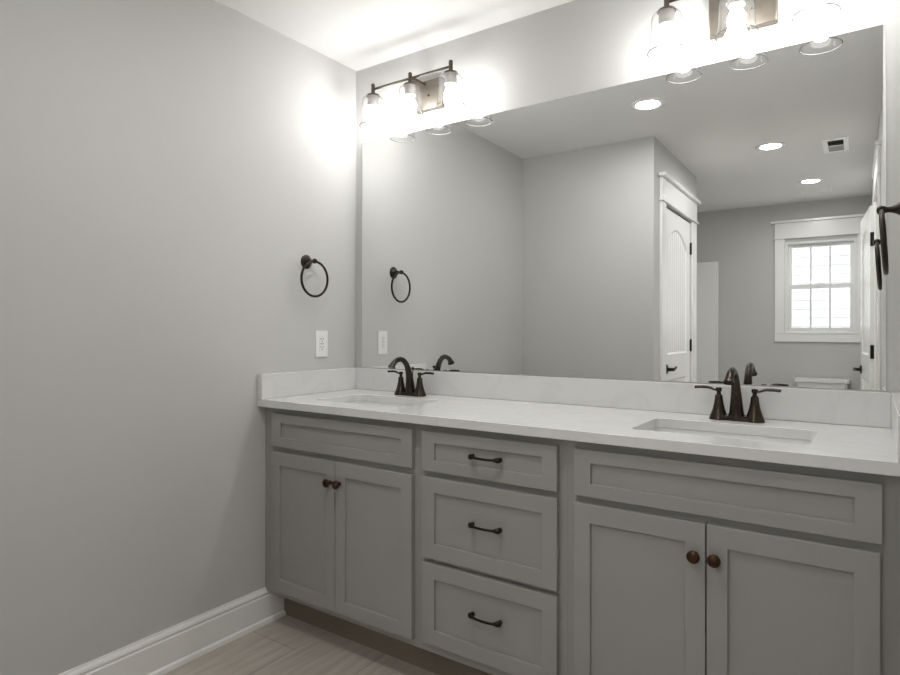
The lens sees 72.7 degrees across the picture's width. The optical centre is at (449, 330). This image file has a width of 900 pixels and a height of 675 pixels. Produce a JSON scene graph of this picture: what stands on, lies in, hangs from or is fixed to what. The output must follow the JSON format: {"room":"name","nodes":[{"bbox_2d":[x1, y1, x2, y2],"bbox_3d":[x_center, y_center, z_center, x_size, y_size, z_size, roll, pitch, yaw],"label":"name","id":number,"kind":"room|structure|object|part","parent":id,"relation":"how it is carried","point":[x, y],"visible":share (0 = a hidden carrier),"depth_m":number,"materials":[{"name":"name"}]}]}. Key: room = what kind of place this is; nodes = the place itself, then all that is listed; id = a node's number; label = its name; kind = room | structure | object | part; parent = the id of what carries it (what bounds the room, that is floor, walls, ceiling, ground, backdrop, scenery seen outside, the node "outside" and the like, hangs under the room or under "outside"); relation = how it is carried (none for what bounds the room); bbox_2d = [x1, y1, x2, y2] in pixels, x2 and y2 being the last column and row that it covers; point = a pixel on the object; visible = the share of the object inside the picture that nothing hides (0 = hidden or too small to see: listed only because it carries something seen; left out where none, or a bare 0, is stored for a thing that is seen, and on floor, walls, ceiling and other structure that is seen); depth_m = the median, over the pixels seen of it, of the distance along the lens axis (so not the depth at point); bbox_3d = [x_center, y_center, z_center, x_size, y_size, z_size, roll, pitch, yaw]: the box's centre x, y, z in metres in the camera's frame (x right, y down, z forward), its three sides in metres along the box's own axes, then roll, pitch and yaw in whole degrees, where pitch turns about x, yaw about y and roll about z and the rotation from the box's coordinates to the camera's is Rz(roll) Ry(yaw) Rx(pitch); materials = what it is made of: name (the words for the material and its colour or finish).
{"room":"bathroom","nodes":[
{"label":"bathroom","id":0,"kind":"room"},
{"bbox_2d":[0,0,355,674],"bbox_3d":[-1.793,-0.027,1.102,0.115,2.440,4.780,0,0,35],"label":"wall","id":1,"kind":"structure","parent":0,"point":[169,169],"depth_m":2.09,"materials":[{"name":"paint"}]},
{"bbox_2d":[58,587,285,674],"bbox_3d":[-1.080,1.122,2.013,0.026,0.141,1.349,0,0,35],"label":"baseboard","id":2,"kind":"structure","parent":1,"relation":"attached to","point":[162,652],"depth_m":2.21,"materials":[{"name":"white paint"}]},
{"bbox_2d":[300,255,328,297],"bbox_3d":[-0.605,-0.236,2.668,0.064,0.188,0.161,0,0,35],"label":"towel ring","id":3,"kind":"object","parent":1,"relation":"attached to","point":[306,262],"visible":1,"depth_m":2.66,"materials":[{"name":"brown metal"}]},
{"bbox_3d":[-0.606,-0.300,2.667,0.064,0.061,0.061,0,0,35],"label":"wall post","id":4,"kind":"part","parent":3,"relation":"part of","materials":[{"name":"brown metal"}]},
{"bbox_2d":[315,331,327,356],"bbox_3d":[-0.578,0.061,2.756,0.008,0.118,0.070,0,0,35],"label":"wall outlet","id":5,"kind":"object","parent":1,"relation":"attached to","point":[321,337],"visible":1,"depth_m":2.75,"materials":[{"name":"white plastic"}]},
{"bbox_2d":[319,336,324,350],"bbox_3d":[-0.579,0.061,2.757,0.006,0.066,0.033,0,0,35],"label":"receptacle","id":6,"kind":"object","parent":5,"relation":"attached to","point":[321,338],"depth_m":2.75,"materials":[{"name":"white plastic"}]},
{"bbox_2d":[164,615,437,674],"bbox_3d":[-0.073,1.218,-0.104,4.315,0.050,4.815,0,0,35],"label":"floor","id":7,"kind":"structure","parent":0,"point":[286,645],"depth_m":2.23,"materials":[{"name":"beige tile"}]},
{"bbox_2d":[265,407,435,673],"bbox_3d":[-0.293,0.751,2.473,0.798,0.884,0.582,0,0,35],"label":"vanity cabinet","id":8,"kind":"object","parent":7,"relation":"on","point":[342,493],"visible":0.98,"depth_m":2.23,"materials":[{"name":"grey paint"}]},
{"bbox_3d":[-0.565,0.761,2.356,0.354,0.554,0.020,0,0,35],"label":"door","id":9,"kind":"part","parent":8,"relation":"part of","materials":[{"name":"grey paint"}]},
{"bbox_3d":[-0.452,0.562,2.248,0.032,0.032,0.031,0,0,35],"label":"knob","id":10,"kind":"part","parent":8,"relation":"part of","materials":[{"name":"brown metal"}]},
{"bbox_3d":[-0.412,0.562,2.220,0.032,0.032,0.031,0,0,35],"label":"knob","id":11,"kind":"part","parent":8,"relation":"part of","materials":[{"name":"brown metal"}]},
{"bbox_3d":[-0.416,0.397,2.254,0.712,0.131,0.020,0,0,35],"label":"drawer","id":12,"kind":"part","parent":8,"relation":"part of","materials":[{"name":"grey paint"}]},
{"bbox_3d":[-0.270,0.761,2.153,0.356,0.554,0.020,0,0,35],"label":"door","id":13,"kind":"part","parent":8,"relation":"part of","materials":[{"name":"grey paint"}]},
{"bbox_2d":[258,367,899,476],"bbox_3d":[0.257,0.243,2.108,2.117,0.130,0.576,0,0,35],"label":"countertop","id":14,"kind":"structure","parent":8,"relation":"on","point":[848,430],"depth_m":1.95,"materials":[{"name":"white stone"}]},
{"bbox_2d":[346,401,409,406],"bbox_3d":[-0.292,0.381,2.439,0.474,0.144,0.301,0,0,35],"label":"undermount sink","id":15,"kind":"object","parent":14,"relation":"in","point":[355,402],"visible":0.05,"depth_m":2.62,"materials":[{"name":"white ceramic"}]},
{"bbox_2d":[387,357,433,396],"bbox_3d":[-0.181,0.195,2.613,0.193,0.168,0.192,0,0,-14],"label":"faucet","id":16,"kind":"object","parent":14,"relation":"on","point":[409,390],"visible":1,"depth_m":2.59,"materials":[{"name":"brown metal"}]},
{"bbox_3d":[-0.212,0.229,2.644,0.057,0.100,0.057,0,0,35],"label":"handle","id":17,"kind":"part","parent":16,"relation":"part of","materials":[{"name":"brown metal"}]},
{"bbox_3d":[-0.198,0.193,2.575,0.053,0.164,0.156,0,0,35],"label":"spout","id":18,"kind":"part","parent":16,"relation":"part of","materials":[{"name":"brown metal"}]},
{"bbox_3d":[-0.170,0.271,2.615,0.116,0.016,0.046,0,0,35],"label":"plate","id":19,"kind":"part","parent":16,"relation":"part of","materials":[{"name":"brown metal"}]},
{"bbox_3d":[-0.128,0.229,2.587,0.057,0.100,0.057,0,0,35],"label":"handle","id":20,"kind":"part","parent":16,"relation":"part of","materials":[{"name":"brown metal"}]},
{"bbox_2d":[649,427,811,444],"bbox_3d":[0.763,0.381,1.712,0.474,0.144,0.301,0,0,35],"label":"undermount sink","id":21,"kind":"object","parent":14,"relation":"in","point":[659,429],"visible":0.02,"depth_m":1.82,"materials":[{"name":"white ceramic"}]},
{"bbox_2d":[695,367,780,422],"bbox_3d":[0.874,0.195,1.886,0.193,0.168,0.192,0,0,-14],"label":"faucet","id":22,"kind":"object","parent":14,"relation":"on","point":[736,410],"visible":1,"depth_m":1.87,"materials":[{"name":"brown metal"}]},
{"bbox_3d":[0.812,0.182,1.939,0.068,0.016,0.014,0,0,35],"label":"lever","id":23,"kind":"part","parent":22,"relation":"part of","materials":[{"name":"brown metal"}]},
{"bbox_3d":[0.843,0.229,1.917,0.057,0.100,0.057,0,0,35],"label":"handle","id":24,"kind":"part","parent":22,"relation":"part of","materials":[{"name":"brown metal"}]},
{"bbox_3d":[0.857,0.193,1.848,0.053,0.164,0.156,0,0,35],"label":"spout","id":25,"kind":"part","parent":22,"relation":"part of","materials":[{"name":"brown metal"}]},
{"bbox_3d":[0.885,0.271,1.889,0.116,0.016,0.046,0,0,35],"label":"plate","id":26,"kind":"part","parent":22,"relation":"part of","materials":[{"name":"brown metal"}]},
{"bbox_3d":[0.927,0.229,1.860,0.057,0.100,0.057,0,0,35],"label":"handle","id":27,"kind":"part","parent":22,"relation":"part of","materials":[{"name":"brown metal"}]},
{"bbox_3d":[0.958,0.182,1.838,0.068,0.016,0.014,0,0,35],"label":"lever","id":28,"kind":"part","parent":22,"relation":"part of","materials":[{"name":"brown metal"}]},
{"bbox_2d":[420,424,567,674],"bbox_3d":[0.255,0.751,2.097,0.530,0.884,0.580,0,0,35],"label":"vanity cabinet","id":29,"kind":"object","parent":7,"relation":"on","point":[494,506],"visible":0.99,"depth_m":1.87,"materials":[{"name":"grey paint"}]},
{"bbox_3d":[0.103,0.885,1.867,0.119,0.018,0.029,0,0,35],"label":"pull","id":30,"kind":"part","parent":29,"relation":"part of","materials":[{"name":"brown metal"}]},
{"bbox_3d":[0.103,0.605,1.867,0.119,0.018,0.029,0,0,35],"label":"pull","id":31,"kind":"part","parent":29,"relation":"part of","materials":[{"name":"brown metal"}]},
{"bbox_3d":[0.103,0.393,1.867,0.119,0.018,0.029,0,0,35],"label":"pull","id":32,"kind":"part","parent":29,"relation":"part of","materials":[{"name":"brown metal"}]},
{"bbox_3d":[0.112,0.897,1.890,0.481,0.268,0.020,0,0,35],"label":"drawer","id":33,"kind":"part","parent":29,"relation":"part of","materials":[{"name":"grey paint"}]},
{"bbox_3d":[0.112,0.615,1.890,0.481,0.266,0.020,0,0,35],"label":"drawer","id":34,"kind":"part","parent":29,"relation":"part of","materials":[{"name":"grey paint"}]},
{"bbox_3d":[0.112,0.397,1.890,0.481,0.131,0.020,0,0,35],"label":"drawer","id":35,"kind":"part","parent":29,"relation":"part of","materials":[{"name":"grey paint"}]},
{"bbox_2d":[568,440,899,674],"bbox_3d":[0.797,0.751,1.722,0.788,0.884,0.582,0,0,35],"label":"vanity cabinet","id":36,"kind":"object","parent":7,"relation":"on","point":[679,563],"visible":0.98,"depth_m":1.50,"materials":[{"name":"grey paint"}]},
{"bbox_3d":[0.496,0.760,1.626,0.349,0.556,0.020,0,0,35],"label":"door","id":37,"kind":"part","parent":36,"relation":"part of","materials":[{"name":"grey paint"}]},
{"bbox_3d":[0.605,0.562,1.520,0.032,0.032,0.031,0,0,35],"label":"knob","id":38,"kind":"part","parent":36,"relation":"part of","materials":[{"name":"brown metal"}]},
{"bbox_3d":[0.645,0.562,1.492,0.032,0.032,0.031,0,0,35],"label":"knob","id":39,"kind":"part","parent":36,"relation":"part of","materials":[{"name":"brown metal"}]},
{"bbox_3d":[0.644,0.397,1.524,0.708,0.131,0.020,0,0,35],"label":"drawer","id":40,"kind":"part","parent":36,"relation":"part of","materials":[{"name":"grey paint"}]},
{"bbox_3d":[0.787,0.760,1.425,0.353,0.556,0.020,0,0,35],"label":"door","id":41,"kind":"part","parent":36,"relation":"part of","materials":[{"name":"grey paint"}]},
{"bbox_2d":[215,0,573,70],"bbox_3d":[-0.073,-1.277,-0.104,4.315,0.060,4.815,0,0,35],"label":"ceiling","id":42,"kind":"structure","parent":0,"point":[358,35],"depth_m":2.46,"materials":[{"name":"paint"}]},
{"bbox_2d":[356,0,899,392],"bbox_3d":[0.499,-0.027,2.358,2.234,2.440,0.110,0,0,35],"label":"wall","id":43,"kind":"structure","parent":0,"point":[575,47],"depth_m":2.29,"materials":[{"name":"paint"}]},
{"bbox_2d":[359,60,465,130],"bbox_3d":[-0.153,-1.003,2.630,0.542,0.191,0.182,0,0,35],"label":"vanity light","id":44,"kind":"object","parent":43,"relation":"attached to","point":[430,95],"visible":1,"depth_m":2.64,"materials":[{"name":"brown metal"}]},
{"bbox_2d":[367,94,378,107],"bbox_3d":[-0.343,-1.019,2.725,0.050,0.044,0.050,0,0,35],"label":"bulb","id":45,"kind":"object","parent":44,"relation":"attached to","point":[372,99],"depth_m":2.71,"materials":[{"name":"glass"}]},
{"bbox_3d":[-0.343,-0.962,2.725,0.055,0.070,0.055,0,0,35],"label":"bulb","id":46,"kind":"part","parent":44,"relation":"part of","materials":[{"name":"white glass"}]},
{"bbox_2d":[404,84,415,97],"bbox_3d":[-0.170,-1.019,2.606,0.050,0.044,0.050,0,0,35],"label":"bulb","id":47,"kind":"object","parent":44,"relation":"attached to","point":[409,89],"depth_m":2.59,"materials":[{"name":"glass"}]},
{"bbox_3d":[-0.170,-0.962,2.606,0.055,0.070,0.055,0,0,35],"label":"bulb","id":48,"kind":"part","parent":44,"relation":"part of","materials":[{"name":"white glass"}]},
{"bbox_3d":[-0.144,-1.073,2.643,0.028,0.012,0.092,0,0,35],"label":"arm","id":49,"kind":"part","parent":44,"relation":"part of","materials":[{"name":"brown metal"}]},
{"bbox_3d":[-0.110,-1.027,2.693,0.200,0.126,0.029,0,0,35],"label":"plate","id":50,"kind":"part","parent":44,"relation":"part of","materials":[{"name":"brown metal"}]},
{"bbox_3d":[0.003,-0.962,2.486,0.055,0.070,0.055,0,0,35],"label":"bulb","id":51,"kind":"part","parent":44,"relation":"part of","materials":[{"name":"white glass"}]},
{"bbox_2d":[445,72,456,86],"bbox_3d":[0.003,-1.019,2.486,0.050,0.044,0.050,0,0,35],"label":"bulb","id":52,"kind":"object","parent":44,"relation":"attached to","point":[450,77],"depth_m":2.47,"materials":[{"name":"glass"}]},
{"bbox_2d":[356,367,890,427],"bbox_3d":[0.411,0.228,2.332,2.062,0.100,0.033,0,0,35],"label":"backsplash","id":53,"kind":"structure","parent":43,"relation":"attached to","point":[829,406],"depth_m":2.12,"materials":[{"name":"white stone"}]},
{"bbox_2d":[362,24,885,390],"bbox_3d":[0.421,-0.355,2.334,2.026,1.062,0.019,0,0,35],"label":"wall mirror","id":54,"kind":"object","parent":43,"relation":"attached to","point":[696,224],"visible":0.99,"depth_m":2.14,"materials":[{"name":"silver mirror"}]},
{"bbox_2d":[647,0,840,60],"bbox_3d":[0.899,-1.003,1.906,0.542,0.191,0.182,0,0,35],"label":"vanity light","id":55,"kind":"object","parent":43,"relation":"attached to","point":[726,17],"visible":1,"depth_m":1.95,"materials":[{"name":"brown metal"}]},
{"bbox_2d":[659,8,674,28],"bbox_3d":[0.709,-1.019,2.000,0.050,0.044,0.050,0,0,35],"label":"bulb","id":56,"kind":"object","parent":55,"relation":"attached to","point":[666,15],"depth_m":1.98,"materials":[{"name":"glass"}]},
{"bbox_3d":[0.709,-0.975,2.000,0.119,0.130,0.119,0,0,35],"label":"lamp shade","id":57,"kind":"part","parent":55,"relation":"part of","materials":[{"name":"clear glass"}]},
{"bbox_3d":[0.709,-0.962,2.000,0.055,0.070,0.055,0,0,35],"label":"bulb","id":58,"kind":"part","parent":55,"relation":"part of","materials":[{"name":"white glass"}]},
{"bbox_3d":[0.882,-0.962,1.881,0.055,0.070,0.055,0,0,35],"label":"bulb","id":59,"kind":"part","parent":55,"relation":"part of","materials":[{"name":"white glass"}]},
{"bbox_2d":[728,0,745,9],"bbox_3d":[0.882,-1.019,1.881,0.050,0.044,0.050,0,0,35],"label":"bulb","id":60,"kind":"object","parent":55,"relation":"attached to","point":[732,4],"depth_m":1.87,"materials":[{"name":"glass"}]},
{"bbox_3d":[0.942,-1.027,1.969,0.200,0.126,0.029,0,0,35],"label":"plate","id":61,"kind":"part","parent":55,"relation":"part of","materials":[{"name":"brown metal"}]},
{"bbox_3d":[1.055,-0.962,1.762,0.055,0.070,0.055,0,0,35],"label":"bulb","id":62,"kind":"part","parent":55,"relation":"part of","materials":[{"name":"white glass"}]},
{"bbox_3d":[0.048,-0.027,-0.163,0.115,2.440,4.555,0,0,35],"label":"wall","id":63,"kind":"structure","parent":0,"visible":0},
{"bbox_2d":[876,202,899,274],"bbox_3d":[1.079,-0.231,1.492,0.064,0.191,0.161,0,0,35],"label":"towel ring","id":64,"kind":"object","parent":63,"relation":"attached to","point":[881,210],"visible":1,"depth_m":1.46,"materials":[{"name":"brown metal"}]},
{"bbox_3d":[1.080,-0.295,1.493,0.064,0.061,0.061,0,0,35],"label":"wall post","id":65,"kind":"part","parent":64,"relation":"part of","materials":[{"name":"brown metal"}]}
]}

